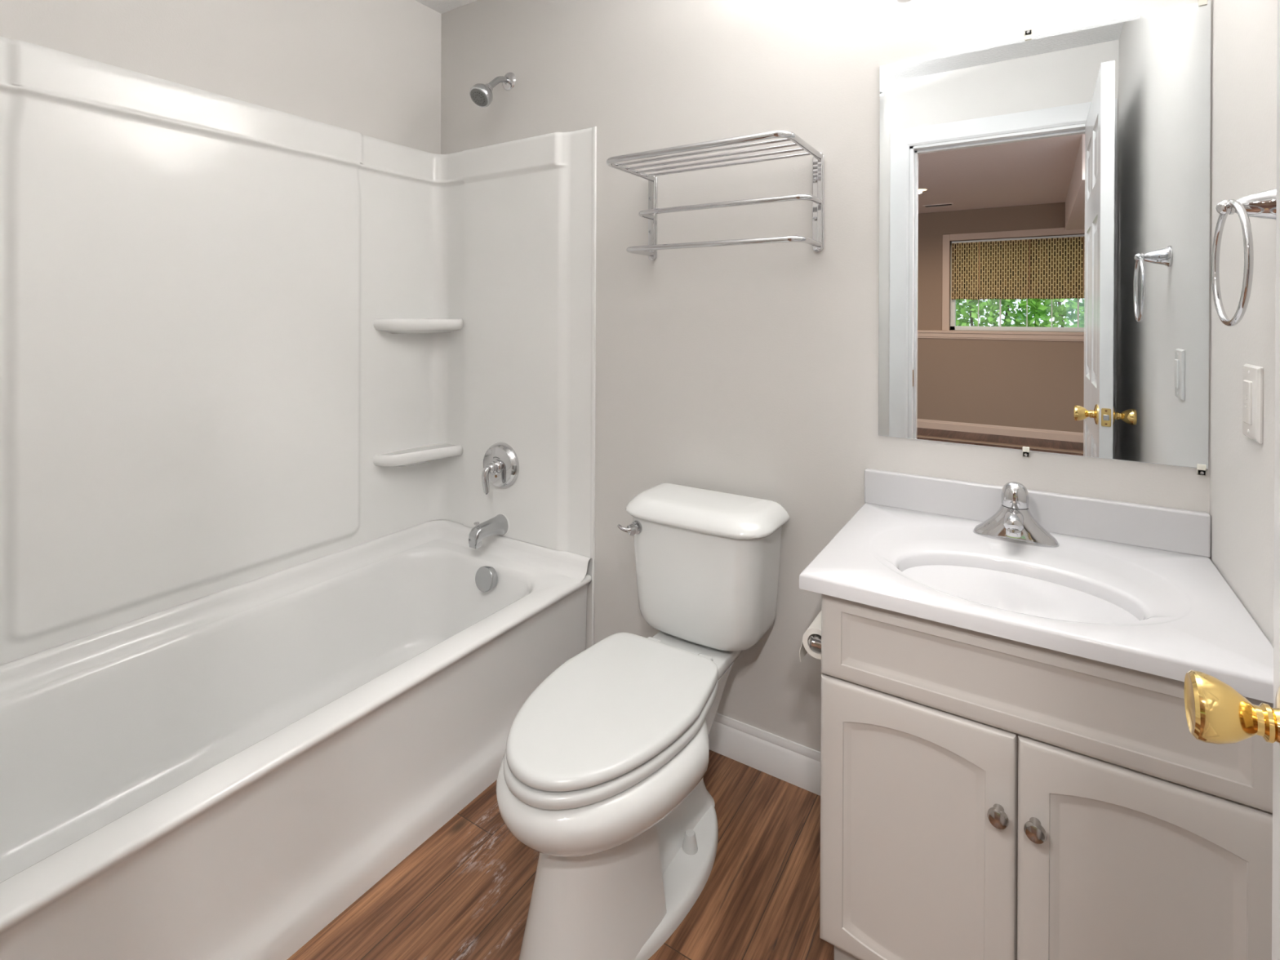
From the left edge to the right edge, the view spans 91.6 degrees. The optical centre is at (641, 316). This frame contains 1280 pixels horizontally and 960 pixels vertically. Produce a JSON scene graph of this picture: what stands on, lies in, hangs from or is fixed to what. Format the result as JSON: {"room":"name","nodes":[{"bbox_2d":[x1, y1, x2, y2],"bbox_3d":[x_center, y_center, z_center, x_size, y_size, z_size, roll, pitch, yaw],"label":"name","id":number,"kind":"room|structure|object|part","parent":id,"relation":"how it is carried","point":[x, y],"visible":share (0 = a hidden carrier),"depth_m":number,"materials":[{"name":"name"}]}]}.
{"room":"bathroom","nodes":[
{"label":"bathroom","id":0,"kind":"room"},
{"bbox_2d":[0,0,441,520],"bbox_3d":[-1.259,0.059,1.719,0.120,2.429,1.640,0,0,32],"label":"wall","id":1,"kind":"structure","parent":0,"point":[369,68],"depth_m":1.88,"materials":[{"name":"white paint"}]},
{"bbox_2d":[0,36,596,665],"bbox_3d":[-0.867,0.303,1.537,0.738,1.824,1.528,0,0,32],"label":"tub surround","id":2,"kind":"object","parent":1,"relation":"attached to","point":[241,342],"visible":0.99,"depth_m":1.79,"materials":[{"name":"white plastic"}]},
{"bbox_2d":[373,444,462,466],"bbox_3d":[-0.790,0.503,2.219,0.136,0.053,0.287,0,0,32],"label":"corner shelf","id":3,"kind":"object","parent":2,"relation":"attached to","point":[403,455],"depth_m":2.22,"materials":[{"name":"white plastic"}]},
{"bbox_2d":[373,318,463,333],"bbox_3d":[-0.788,0.035,2.218,0.136,0.053,0.287,0,0,32],"label":"corner shelf","id":4,"kind":"object","parent":2,"relation":"attached to","point":[380,326],"depth_m":2.20,"materials":[{"name":"white plastic"}]},
{"bbox_2d":[468,513,510,548],"bbox_3d":[-0.526,0.730,2.125,0.078,0.081,0.136,0,0,32],"label":"tub spout","id":5,"kind":"object","parent":2,"relation":"attached to","point":[499,524],"visible":1,"depth_m":2.11,"materials":[{"name":"silver metal"}]},
{"bbox_2d":[469,541,481,548],"bbox_3d":[-0.554,0.757,2.080,0.033,0.027,0.027,0,0,32],"label":"outlet","id":6,"kind":"object","parent":5,"relation":"attached to","point":[474,544],"depth_m":2.07,"materials":[{"name":"grey"}]},
{"bbox_3d":[-0.552,0.700,2.087,0.018,0.020,0.018,0,0,32],"label":"diverter knob","id":7,"kind":"part","parent":5,"relation":"part of","materials":[{"name":"silver metal"}]},
{"bbox_2d":[481,442,519,494],"bbox_3d":[-0.510,0.523,2.142,0.159,0.166,0.092,0,0,32],"label":"shower valve","id":8,"kind":"object","parent":2,"relation":"attached to","point":[500,460],"visible":1,"depth_m":2.14,"materials":[{"name":"silver metal"}]},
{"bbox_3d":[-0.528,0.557,2.118,0.024,0.096,0.034,0,0,32],"label":"lever","id":9,"kind":"part","parent":8,"relation":"part of","materials":[{"name":"silver metal"}]},
{"bbox_3d":[-0.401,0.081,2.131,0.589,1.374,0.026,0,0,32],"label":"panel","id":10,"kind":"part","parent":2,"relation":"part of","materials":[{"name":"white plastic"}]},
{"bbox_2d":[414,0,476,13],"bbox_3d":[-0.238,-1.200,1.145,2.447,0.100,1.760,0,0,32],"label":"ceiling","id":11,"kind":"structure","parent":0,"point":[442,6],"depth_m":2.30,"materials":[{"name":"white paint"}]},
{"bbox_2d":[287,749,834,959],"bbox_3d":[-0.276,1.248,1.107,2.247,0.060,1.660,0,0,32],"label":"floor","id":12,"kind":"structure","parent":0,"point":[464,893],"depth_m":1.32,"materials":[{"name":"wood"}]},
{"bbox_2d":[0,520,591,959],"bbox_3d":[-0.872,0.991,1.538,0.732,0.448,1.526,0,0,32],"label":"bathtub","id":13,"kind":"object","parent":12,"relation":"on","point":[223,775],"visible":0.92,"depth_m":1.43,"materials":[{"name":"white ceramic"}]},
{"bbox_2d":[496,483,789,959],"bbox_3d":[0.002,0.850,1.395,0.412,0.738,0.789,0,0,32],"label":"toilet","id":14,"kind":"object","parent":12,"relation":"on","point":[603,766],"visible":1,"depth_m":1.25,"materials":[{"name":"white ceramic"}]},
{"bbox_3d":[-0.051,0.917,1.312,0.386,0.154,0.593,0,0,32],"label":"bowl","id":15,"kind":"part","parent":14,"relation":"part of","materials":[{"name":"white ceramic"}]},
{"bbox_3d":[-0.065,0.827,1.290,0.344,0.024,0.522,0,0,32],"label":"seat","id":16,"kind":"part","parent":14,"relation":"part of","materials":[{"name":"white plastic"}]},
{"bbox_3d":[-0.067,0.799,1.286,0.340,0.027,0.502,0,0,32],"label":"lid","id":17,"kind":"part","parent":14,"relation":"part of","materials":[{"name":"white plastic"}]},
{"bbox_3d":[-0.043,0.552,1.622,0.041,0.022,0.013,0,0,-2],"label":"lever arm","id":18,"kind":"part","parent":14,"relation":"part of","materials":[{"name":"silver metal"}]},
{"bbox_3d":[-0.019,0.556,1.630,0.035,0.035,0.031,0,0,32],"label":"flush lever","id":19,"kind":"part","parent":14,"relation":"part of","materials":[{"name":"silver metal"}]},
{"bbox_3d":[0.160,0.674,1.642,0.372,0.305,0.200,0,0,32],"label":"tank","id":20,"kind":"part","parent":14,"relation":"part of","materials":[{"name":"white ceramic"}]},
{"bbox_3d":[0.157,0.505,1.637,0.412,0.048,0.215,0,0,32],"label":"tank lid","id":21,"kind":"part","parent":14,"relation":"part of","materials":[{"name":"white ceramic"}]},
{"bbox_2d":[819,594,1273,959],"bbox_3d":[0.694,0.855,1.140,0.600,0.736,0.522,0,0,32],"label":"vanity cabinet","id":22,"kind":"object","parent":12,"relation":"on","point":[984,796],"visible":0.86,"depth_m":0.94,"materials":[{"name":"white wood"}]},
{"bbox_2d":[808,634,821,649],"bbox_3d":[0.379,0.629,1.249,0.050,0.040,0.170,0,0,32],"label":"toilet paper holder","id":23,"kind":"object","parent":22,"relation":"attached to","point":[815,642],"visible":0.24,"depth_m":1.20,"materials":[{"name":"silver metal"}]},
{"bbox_2d":[799,610,821,662],"bbox_3d":[0.366,0.645,1.256,0.065,0.075,0.102,0,0,32],"label":"toilet paper roll","id":24,"kind":"object","parent":23,"relation":"hanging from","point":[815,628],"visible":0.48,"depth_m":1.22,"materials":[{"name":"white paper"}]},
{"bbox_3d":[0.447,0.874,1.033,0.298,0.468,0.018,0,0,32],"label":"door","id":25,"kind":"part","parent":22,"relation":"part of","materials":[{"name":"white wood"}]},
{"bbox_3d":[0.541,0.757,0.945,0.028,0.028,0.030,0,0,32],"label":"knob","id":26,"kind":"part","parent":22,"relation":"part of","materials":[{"name":"grey metal"}]},
{"bbox_3d":[0.582,0.757,0.920,0.028,0.028,0.030,0,0,32],"label":"knob","id":27,"kind":"part","parent":22,"relation":"part of","materials":[{"name":"grey metal"}]},
{"bbox_2d":[799,468,1273,703],"bbox_3d":[0.686,0.476,1.152,0.636,0.200,0.513,0,0,32],"label":"countertop","id":28,"kind":"structure","parent":22,"relation":"on","point":[1138,587],"depth_m":1.12,"materials":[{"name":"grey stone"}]},
{"bbox_2d":[973,481,1059,547],"bbox_3d":[0.753,0.402,1.257,0.154,0.118,0.141,0,0,32],"label":"faucet","id":29,"kind":"object","parent":28,"relation":"on","point":[1014,522],"visible":1,"depth_m":1.27,"materials":[{"name":"silver metal"}]},
{"bbox_3d":[0.745,0.408,1.244,0.033,0.046,0.108,0,0,32],"label":"spout","id":30,"kind":"part","parent":29,"relation":"part of","materials":[{"name":"silver metal"}]},
{"bbox_3d":[0.774,0.367,1.290,0.050,0.048,0.050,0,0,32],"label":"handle","id":31,"kind":"part","parent":29,"relation":"part of","materials":[{"name":"silver metal"}]},
{"bbox_3d":[0.574,0.562,0.953,0.596,0.148,0.018,0,0,32],"label":"drawer","id":32,"kind":"part","parent":22,"relation":"part of","materials":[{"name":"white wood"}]},
{"bbox_3d":[0.700,0.875,0.873,0.296,0.468,0.018,0,0,32],"label":"door","id":33,"kind":"part","parent":22,"relation":"part of","materials":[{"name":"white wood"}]},
{"bbox_2d":[440,0,1212,751],"bbox_3d":[0.195,0.065,1.840,2.447,2.429,0.120,0,0,32],"label":"wall","id":34,"kind":"structure","parent":0,"point":[749,370],"depth_m":1.71,"materials":[{"name":"white paint"}]},
{"bbox_2d":[469,72,515,106],"bbox_3d":[-0.508,-0.779,2.116,0.077,0.154,0.166,0,0,32],"label":"shower","id":35,"kind":"object","parent":34,"relation":"attached to","point":[481,94],"visible":1,"depth_m":2.08,"materials":[{"name":"silver metal"}]},
{"bbox_3d":[-0.493,-0.799,2.140,0.021,0.071,0.104,0,0,32],"label":"arm","id":36,"kind":"part","parent":35,"relation":"part of","materials":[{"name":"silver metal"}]},
{"bbox_2d":[605,129,824,261],"bbox_3d":[0.174,-0.294,1.622,0.528,0.257,0.270,0,0,32],"label":"towel rack","id":37,"kind":"object","parent":34,"relation":"attached to","point":[817,197],"visible":1,"depth_m":1.59,"materials":[{"name":"silver metal"}]},
{"bbox_3d":[0.031,-0.295,1.863,0.030,0.257,0.017,0,0,32],"label":"wall plate","id":38,"kind":"part","parent":37,"relation":"part of","materials":[{"name":"silver metal"}]},
{"bbox_3d":[0.140,-0.408,1.558,0.498,0.008,0.008,0,0,32],"label":"shelf rod","id":39,"kind":"part","parent":37,"relation":"part of","materials":[{"name":"silver metal"}]},
{"bbox_3d":[0.167,-0.408,1.600,0.498,0.008,0.008,0,0,32],"label":"shelf rod","id":40,"kind":"part","parent":37,"relation":"part of","materials":[{"name":"silver metal"}]},
{"bbox_3d":[0.176,-0.408,1.614,0.515,0.016,0.258,0,0,32],"label":"shelf frame","id":41,"kind":"part","parent":37,"relation":"part of","materials":[{"name":"silver metal"}]},
{"bbox_3d":[0.194,-0.408,1.642,0.498,0.008,0.008,0,0,32],"label":"shelf rod","id":42,"kind":"part","parent":37,"relation":"part of","materials":[{"name":"silver metal"}]},
{"bbox_3d":[0.221,-0.408,1.684,0.498,0.008,0.008,0,0,32],"label":"shelf rod","id":43,"kind":"part","parent":37,"relation":"part of","materials":[{"name":"silver metal"}]},
{"bbox_3d":[0.452,-0.293,1.596,0.030,0.257,0.017,0,0,32],"label":"wall plate","id":44,"kind":"part","parent":37,"relation":"part of","materials":[{"name":"silver metal"}]},
{"bbox_2d":[708,712,820,795],"bbox_3d":[0.218,1.169,1.744,0.849,0.102,0.014,0,0,32],"label":"baseboard","id":45,"kind":"structure","parent":34,"relation":"attached to","point":[798,765],"depth_m":1.66,"materials":[{"name":"white paint"}]},
{"bbox_2d":[897,0,911,2],"bbox_3d":[0.782,-0.804,1.291,0.560,0.197,0.180,0,0,32],"label":"vanity light","id":46,"kind":"object","parent":34,"relation":"attached to","point":[898,1],"visible":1,"depth_m":1.40,"materials":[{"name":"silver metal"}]},
{"bbox_2d":[864,468,1210,557],"bbox_3d":[0.818,0.417,1.361,0.636,0.083,0.020,0,0,32],"label":"backsplash","id":47,"kind":"structure","parent":34,"relation":"attached to","point":[1157,527],"depth_m":1.30,"materials":[{"name":"grey stone"}]},
{"bbox_2d":[878,0,1211,475],"bbox_3d":[0.835,-0.158,1.357,0.605,0.926,0.010,0,0,32],"label":"wall mirror","id":48,"kind":"object","parent":34,"relation":"attached to","point":[1044,198],"visible":1,"depth_m":1.33,"materials":[{"name":"silver mirror"}]},
{"bbox_2d":[1209,0,1277,645],"bbox_3d":[0.707,0.069,0.474,0.120,2.429,1.640,0,0,32],"label":"wall","id":49,"kind":"structure","parent":0,"point":[1245,32],"depth_m":1.01,"materials":[{"name":"white paint"}]},
{"bbox_2d":[1184,0,1279,959],"bbox_3d":[0.349,0.202,0.199,0.162,2.018,0.776,0,0,32],"label":"door","id":50,"kind":"structure","parent":49,"relation":"in","point":[1216,713],"depth_m":0.52,"materials":[{"name":"white paint"}]},
{"bbox_3d":[0.477,0.318,0.495,0.064,0.066,0.066,0,0,32],"label":"knob","id":51,"kind":"part","parent":50,"relation":"part of","materials":[{"name":"gold metal"}]},
{"bbox_2d":[1211,187,1276,326],"bbox_3d":[0.824,-0.082,0.837,0.072,0.192,0.171,0,0,32],"label":"towel ring","id":52,"kind":"object","parent":49,"relation":"attached to","point":[1263,204],"visible":0.99,"depth_m":0.83,"materials":[{"name":"silver metal"}]},
{"bbox_3d":[0.837,-0.151,0.848,0.062,0.053,0.053,0,0,32],"label":"post","id":53,"kind":"part","parent":52,"relation":"part of","materials":[{"name":"silver metal"}]},
{"bbox_2d":[1242,364,1262,444],"bbox_3d":[0.935,0.132,0.957,0.010,0.114,0.082,0,0,32],"label":"light switch","id":54,"kind":"object","parent":49,"relation":"attached to","point":[1252,375],"visible":1,"depth_m":0.94,"materials":[{"name":"white plastic"}]}
]}

